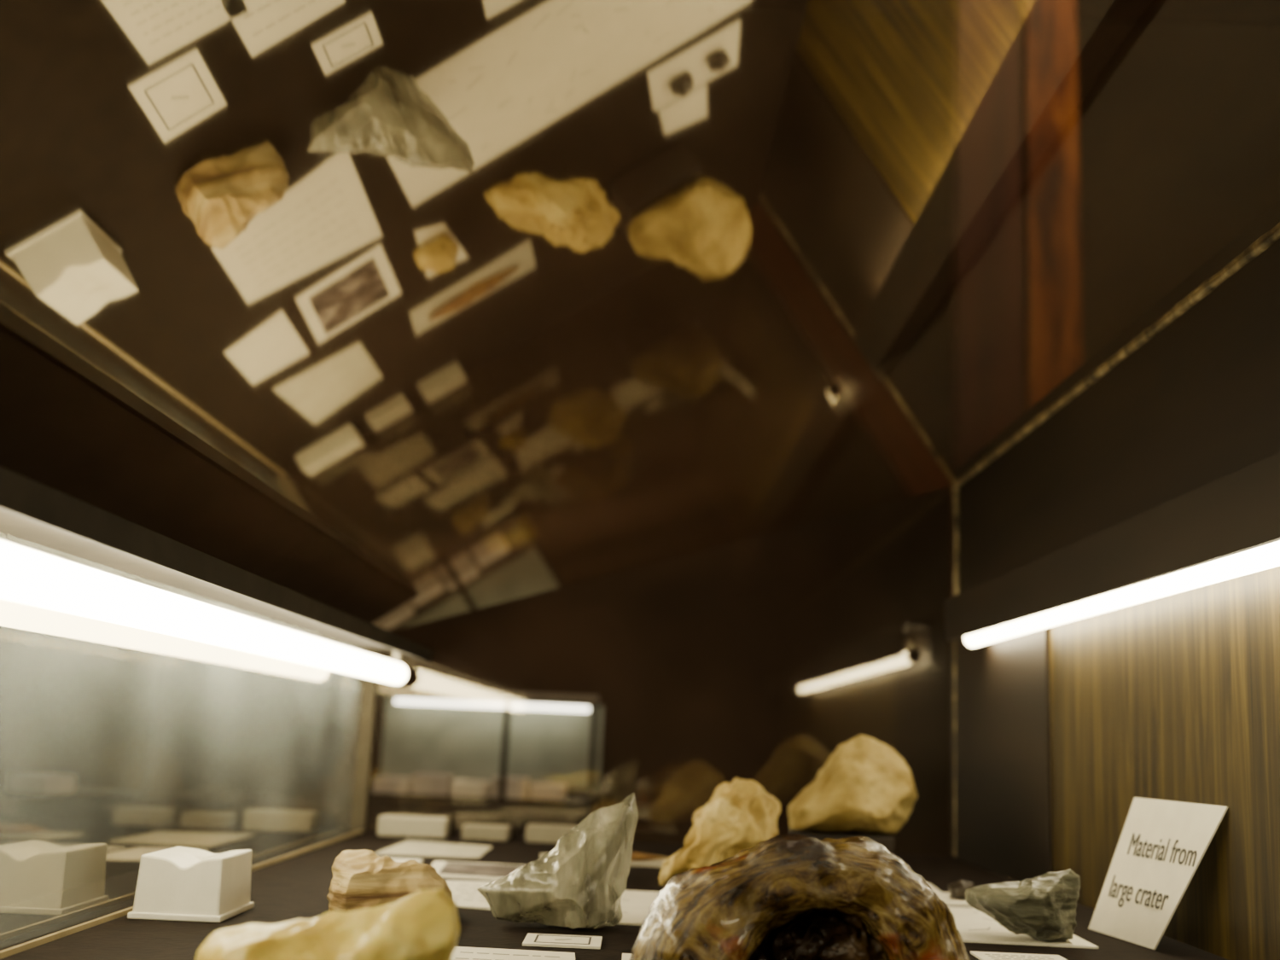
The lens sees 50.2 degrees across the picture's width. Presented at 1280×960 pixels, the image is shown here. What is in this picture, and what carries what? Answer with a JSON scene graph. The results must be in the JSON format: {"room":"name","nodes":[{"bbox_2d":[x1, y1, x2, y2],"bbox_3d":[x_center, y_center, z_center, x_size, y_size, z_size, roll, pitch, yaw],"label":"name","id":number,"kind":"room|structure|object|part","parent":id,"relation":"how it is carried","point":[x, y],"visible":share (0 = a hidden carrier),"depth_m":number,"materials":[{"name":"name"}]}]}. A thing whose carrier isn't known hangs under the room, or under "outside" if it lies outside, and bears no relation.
{"room":"museum display case","nodes":[
{"label":"museum display case","id":0,"kind":"room"},
{"bbox_2d":[0,486,951,855],"bbox_3d":[0.025,0.072,5.125,8.000,4.000,0.100,2,-11,0],"label":"wall","id":1,"kind":"structure","parent":0,"point":[756,658],"depth_m":4.95,"materials":[{"name":"paint"}]},
{"bbox_2d":[0,0,1279,959],"bbox_3d":[0.024,0.045,0.664,0.844,0.528,2.062,2,-11,0],"label":"display case","id":2,"kind":"object","parent":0,"point":[355,322],"visible":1,"depth_m":0.70,"materials":[{"name":"wood"}]},
{"bbox_2d":[127,846,254,922],"bbox_3d":[-0.287,0.261,0.884,0.058,0.038,0.076,2,-11,0],"label":"box","id":3,"kind":"object","parent":2,"relation":"on","point":[177,883],"visible":1,"depth_m":0.85,"materials":[{"name":"plastic"}]},
{"bbox_2d":[0,539,408,684],"bbox_3d":[-0.283,0.066,0.788,0.025,0.042,1.675,2,-11,0],"label":"fluorescent tube","id":4,"kind":"object","parent":2,"relation":"attached to","point":[30,577],"visible":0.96,"depth_m":0.78,"materials":[{"name":"white"}]},
{"bbox_2d":[0,465,431,662],"bbox_3d":[-0.288,0.025,0.660,0.079,0.016,2.008,2,-11,0],"label":"lamp","id":5,"kind":"object","parent":2,"relation":"attached to","point":[31,510],"depth_m":0.77,"materials":[{"name":"white plastic"}]},
{"bbox_2d":[195,888,459,959],"bbox_3d":[-0.128,0.197,0.563,0.106,0.058,0.064,2,-11,0],"label":"stone","id":6,"kind":"object","parent":2,"relation":"on","point":[424,924],"visible":1,"depth_m":0.55,"materials":[{"name":"yellow stone"}]},
{"bbox_3d":[-0.327,0.309,1.625,0.015,0.213,0.010,2,-11,0],"label":"corner post","id":7,"kind":"part","parent":2,"relation":"part of","materials":[{"name":"brown wood"}]},
{"bbox_2d":[326,849,452,912],"bbox_3d":[-0.164,0.267,0.903,0.080,0.042,0.091,2,-11,0],"label":"stone","id":8,"kind":"object","parent":2,"relation":"on","point":[362,879],"visible":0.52,"depth_m":0.88,"materials":[{"name":"beige stone"}]},
{"bbox_2d":[390,857,423,862],"bbox_3d":[-0.234,0.345,1.226,0.071,0.001,0.130,2,-11,0],"label":"label card","id":9,"kind":"object","parent":2,"relation":"on","point":[399,860],"visible":0.14,"depth_m":1.28,"materials":[{"name":"white paper"}]},
{"bbox_2d":[377,814,450,838],"bbox_3d":[-0.262,0.401,1.583,0.078,0.022,0.042,2,-11,0],"label":"block","id":10,"kind":"object","parent":2,"relation":"on","point":[388,824],"visible":1,"depth_m":1.56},
{"bbox_2d":[375,840,492,858],"bbox_3d":[-0.208,0.381,1.411,0.101,0.001,0.174,2,-11,0],"label":"label card","id":11,"kind":"object","parent":2,"relation":"on","point":[416,848],"visible":0.86,"depth_m":1.39,"materials":[{"name":"white paper"}]},
{"bbox_2d":[444,879,490,909],"bbox_3d":[-0.148,0.314,1.039,0.139,0.002,0.182,2,-11,0],"label":"label card","id":12,"kind":"object","parent":2,"relation":"on","point":[465,893],"visible":0.3,"depth_m":1.03,"materials":[{"name":"white paper"}]},
{"bbox_2d":[431,861,523,880],"bbox_3d":[-0.141,0.346,1.212,0.102,0.002,0.140,2,-11,0],"label":"photo card","id":13,"kind":"object","parent":2,"relation":"on","point":[445,869],"visible":0.54,"depth_m":1.21,"materials":[{"name":"white paper"}]},
{"bbox_2d":[461,823,511,841],"bbox_3d":[-0.177,0.408,1.583,0.053,0.016,0.042,2,-11,0],"label":"block","id":14,"kind":"object","parent":2,"relation":"on","point":[470,831],"visible":1,"depth_m":1.56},
{"bbox_2d":[450,946,575,959],"bbox_3d":[-0.070,0.262,0.747,0.074,0.002,0.070,2,-11,0],"label":"label card","id":15,"kind":"object","parent":2,"relation":"on","point":[460,952],"visible":0.98,"depth_m":0.76,"materials":[{"name":"white paper"}]},
{"bbox_2d":[525,823,576,843],"bbox_3d":[-0.102,0.409,1.582,0.057,0.019,0.042,2,-11,0],"label":"block","id":16,"kind":"object","parent":2,"relation":"on","point":[537,833],"visible":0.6,"depth_m":1.56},
{"bbox_2d":[477,792,638,929],"bbox_3d":[-0.047,0.249,0.901,0.074,0.085,0.097,-8,-15,44],"label":"rock","id":17,"kind":"object","parent":2,"relation":"on","point":[581,882],"visible":1,"depth_m":0.88,"materials":[{"name":"stone"}]},
{"bbox_2d":[522,933,602,948],"bbox_3d":[-0.046,0.278,0.824,0.046,0.002,0.042,2,-11,0],"label":"label card","id":18,"kind":"object","parent":2,"relation":"on","point":[531,939],"visible":1,"depth_m":0.82,"materials":[{"name":"white paper"}]},
{"bbox_2d":[540,851,668,866],"bbox_3d":[-0.026,0.376,1.369,0.154,0.012,0.085,2,-11,0],"label":"label card","id":19,"kind":"object","parent":2,"relation":"on","point":[653,863],"depth_m":1.36,"materials":[{"name":"white paper"}]},
{"bbox_3d":[-0.026,0.375,1.369,0.114,0.010,0.030,2,-11,0],"label":"brown strip stone","id":20,"kind":"part","parent":19,"relation":"part of","materials":[{"name":"brown stone"}]},
{"bbox_2d":[622,953,631,959],"bbox_3d":[0.006,0.269,0.763,0.033,0.001,0.040,2,-11,0],"label":"label card","id":21,"kind":"object","parent":2,"relation":"on","point":[625,956],"visible":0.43,"depth_m":0.77,"materials":[{"name":"white paper"}]},
{"bbox_3d":[0.040,-0.089,0.684,0.704,0.216,2.012,2,-11,0],"label":"lid pane","id":22,"kind":"part","parent":2,"relation":"part of","materials":[{"name":"clear glass"}]},
{"bbox_2d":[658,776,780,885],"bbox_3d":[0.071,0.307,1.197,0.097,0.093,0.175,0,-11,14],"label":"stone","id":23,"kind":"object","parent":2,"relation":"on","point":[740,814],"visible":0.69,"depth_m":1.14,"materials":[{"name":"beige stone"}]},
{"bbox_2d":[629,833,969,959],"bbox_3d":[0.082,0.219,0.689,0.173,0.080,0.087,3,-11,-3],"label":"stone","id":24,"kind":"object","parent":2,"relation":"on","point":[790,896],"visible":1,"depth_m":0.66,"materials":[{"name":"brown stone"}]},
{"bbox_2d":[789,826,895,854],"bbox_3d":[0.197,0.367,1.346,0.090,0.040,0.100,2,-11,0],"label":"stand","id":25,"kind":"object","parent":2,"relation":"on","point":[888,841],"visible":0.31,"depth_m":1.30,"materials":[{"name":"brown wood"}]},
{"bbox_2d":[787,734,917,834],"bbox_3d":[0.211,0.302,1.362,0.125,0.095,0.148,2,-11,0],"label":"stone","id":26,"kind":"object","parent":25,"relation":"on","point":[864,786],"visible":1,"depth_m":1.32,"materials":[{"name":"beige stone"}]},
{"bbox_2d":[617,890,1098,948],"bbox_3d":[0.125,0.319,1.001,0.360,0.002,0.197,2,-11,3],"label":"panel","id":27,"kind":"object","parent":2,"relation":"on","point":[974,926],"visible":0.13,"depth_m":0.95,"materials":[{"name":"white paper"}]},
{"bbox_2d":[965,868,1080,942],"bbox_3d":[0.260,0.285,0.923,0.066,0.048,0.063,8,-12,-27],"label":"stone","id":28,"kind":"object","parent":27,"relation":"on","point":[1043,907],"visible":1,"depth_m":0.90,"materials":[{"name":"grey stone"}]},
{"bbox_2d":[928,883,941,892],"bbox_3d":[0.239,0.368,1.235,0.060,0.001,0.076,2,-11,0],"label":"label card","id":29,"kind":"object","parent":2,"relation":"on","point":[934,889],"visible":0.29,"depth_m":1.22,"materials":[{"name":"white paper"}]},
{"bbox_2d":[935,891,970,906],"bbox_3d":[0.247,0.352,1.150,0.104,0.001,0.089,2,-11,0],"label":"label card","id":30,"kind":"object","parent":2,"relation":"on","point":[944,896],"visible":0.02,"depth_m":1.13,"materials":[{"name":"white paper"}]},
{"bbox_2d":[948,879,973,899],"bbox_3d":[0.270,0.344,1.146,0.021,0.015,0.022,2,-11,0],"label":"chip","id":31,"kind":"object","parent":30,"relation":"on","point":[957,890],"visible":0.8,"depth_m":1.14,"materials":[{"name":"stone"}]},
{"bbox_2d":[970,951,1067,959],"bbox_3d":[0.233,0.289,0.821,0.055,0.002,0.059,2,-11,0],"label":"label card","id":32,"kind":"object","parent":2,"relation":"on","point":[980,955],"visible":1,"depth_m":0.84,"materials":[{"name":"white paper"}]},
{"bbox_2d":[944,452,1279,641],"bbox_3d":[0.366,-0.015,0.604,0.045,0.046,1.880,2,-11,0],"label":"panel","id":33,"kind":"object","parent":2,"relation":"attached to","point":[1236,512],"depth_m":0.95,"materials":[{"name":"brown glass"}]},
{"bbox_3d":[0.408,-0.108,0.699,0.030,0.182,2.032,2,-11,0],"label":"panel","id":34,"kind":"part","parent":2,"relation":"part of","materials":[{"name":"brown wood"}]},
{"bbox_2d":[962,540,1279,647],"bbox_3d":[0.366,0.044,0.885,0.018,0.049,1.255,2,-11,0],"label":"fluorescent tube","id":35,"kind":"object","parent":2,"relation":"attached to","point":[1267,556],"visible":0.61,"depth_m":0.96,"materials":[{"name":"white"}]},
{"bbox_2d":[1088,797,1227,949],"bbox_3d":[0.353,0.269,0.937,0.033,0.095,0.136,4,-11,-7],"label":"sign","id":36,"kind":"object","parent":2,"relation":"on","point":[1162,844],"visible":1,"depth_m":0.94,"materials":[{"name":"white paper"}]},
{"bbox_3d":[0.399,0.085,0.463,0.030,0.286,1.640,2,-11,0],"label":"panel","id":37,"kind":"part","parent":2,"relation":"part of","materials":[{"name":"brown wood"}]},
{"bbox_3d":[-0.053,1.337,0.766,8.200,0.100,8.200,2,-11,0],"label":"floor","id":38,"kind":"structure","parent":0,"visible":0},
{"bbox_2d":[0,602,167,907],"bbox_3d":[-1.274,0.798,2.034,0.500,1.302,0.900,-2,-11,21],"label":"display case","id":39,"kind":"object","parent":38,"relation":"on","point":[56,835],"visible":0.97,"depth_m":2.24,"materials":[{"name":"clear glass"}]},
{"bbox_3d":[-0.985,0.338,2.140,0.012,0.310,0.012,-2,-11,21],"label":"post","id":40,"kind":"part","parent":39,"relation":"part of","materials":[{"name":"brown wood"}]},
{"bbox_3d":[-0.866,0.400,2.441,0.012,0.310,0.012,-2,-11,21],"label":"post","id":41,"kind":"part","parent":39,"relation":"part of","materials":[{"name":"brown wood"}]},
{"bbox_2d":[340,685,603,837],"bbox_3d":[-0.359,1.048,2.855,0.500,1.192,0.400,2,-11,0],"label":"display case","id":42,"kind":"object","parent":38,"relation":"on","point":[440,757],"visible":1,"depth_m":3.12,"materials":[{"name":"clear glass"}]},
{"bbox_3d":[-0.582,0.527,2.755,0.012,0.200,0.012,2,-11,0],"label":"post","id":43,"kind":"part","parent":42,"relation":"part of","materials":[{"name":"brown wood"}]},
{"bbox_3d":[-0.334,0.433,2.773,0.500,0.012,0.012,2,-11,0],"label":"rail","id":44,"kind":"part","parent":42,"relation":"part of","materials":[{"name":"black metal"}]},
{"bbox_3d":[-0.272,0.540,2.753,0.012,0.200,0.012,2,-11,0],"label":"post","id":45,"kind":"part","parent":42,"relation":"part of","materials":[{"name":"brown wood"}]},
{"bbox_3d":[-0.094,0.548,2.752,0.012,0.200,0.012,2,-11,0],"label":"post","id":46,"kind":"part","parent":42,"relation":"part of","materials":[{"name":"brown wood"}]},
{"bbox_2d":[951,485,954,597],"bbox_3d":[0.810,-0.258,3.189,0.153,4.000,0.070,2,-11,0],"label":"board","id":47,"kind":"object","parent":38,"relation":"on","point":[952,486],"visible":0.02,"depth_m":3.13,"materials":[{"name":"black wood"}]}
]}

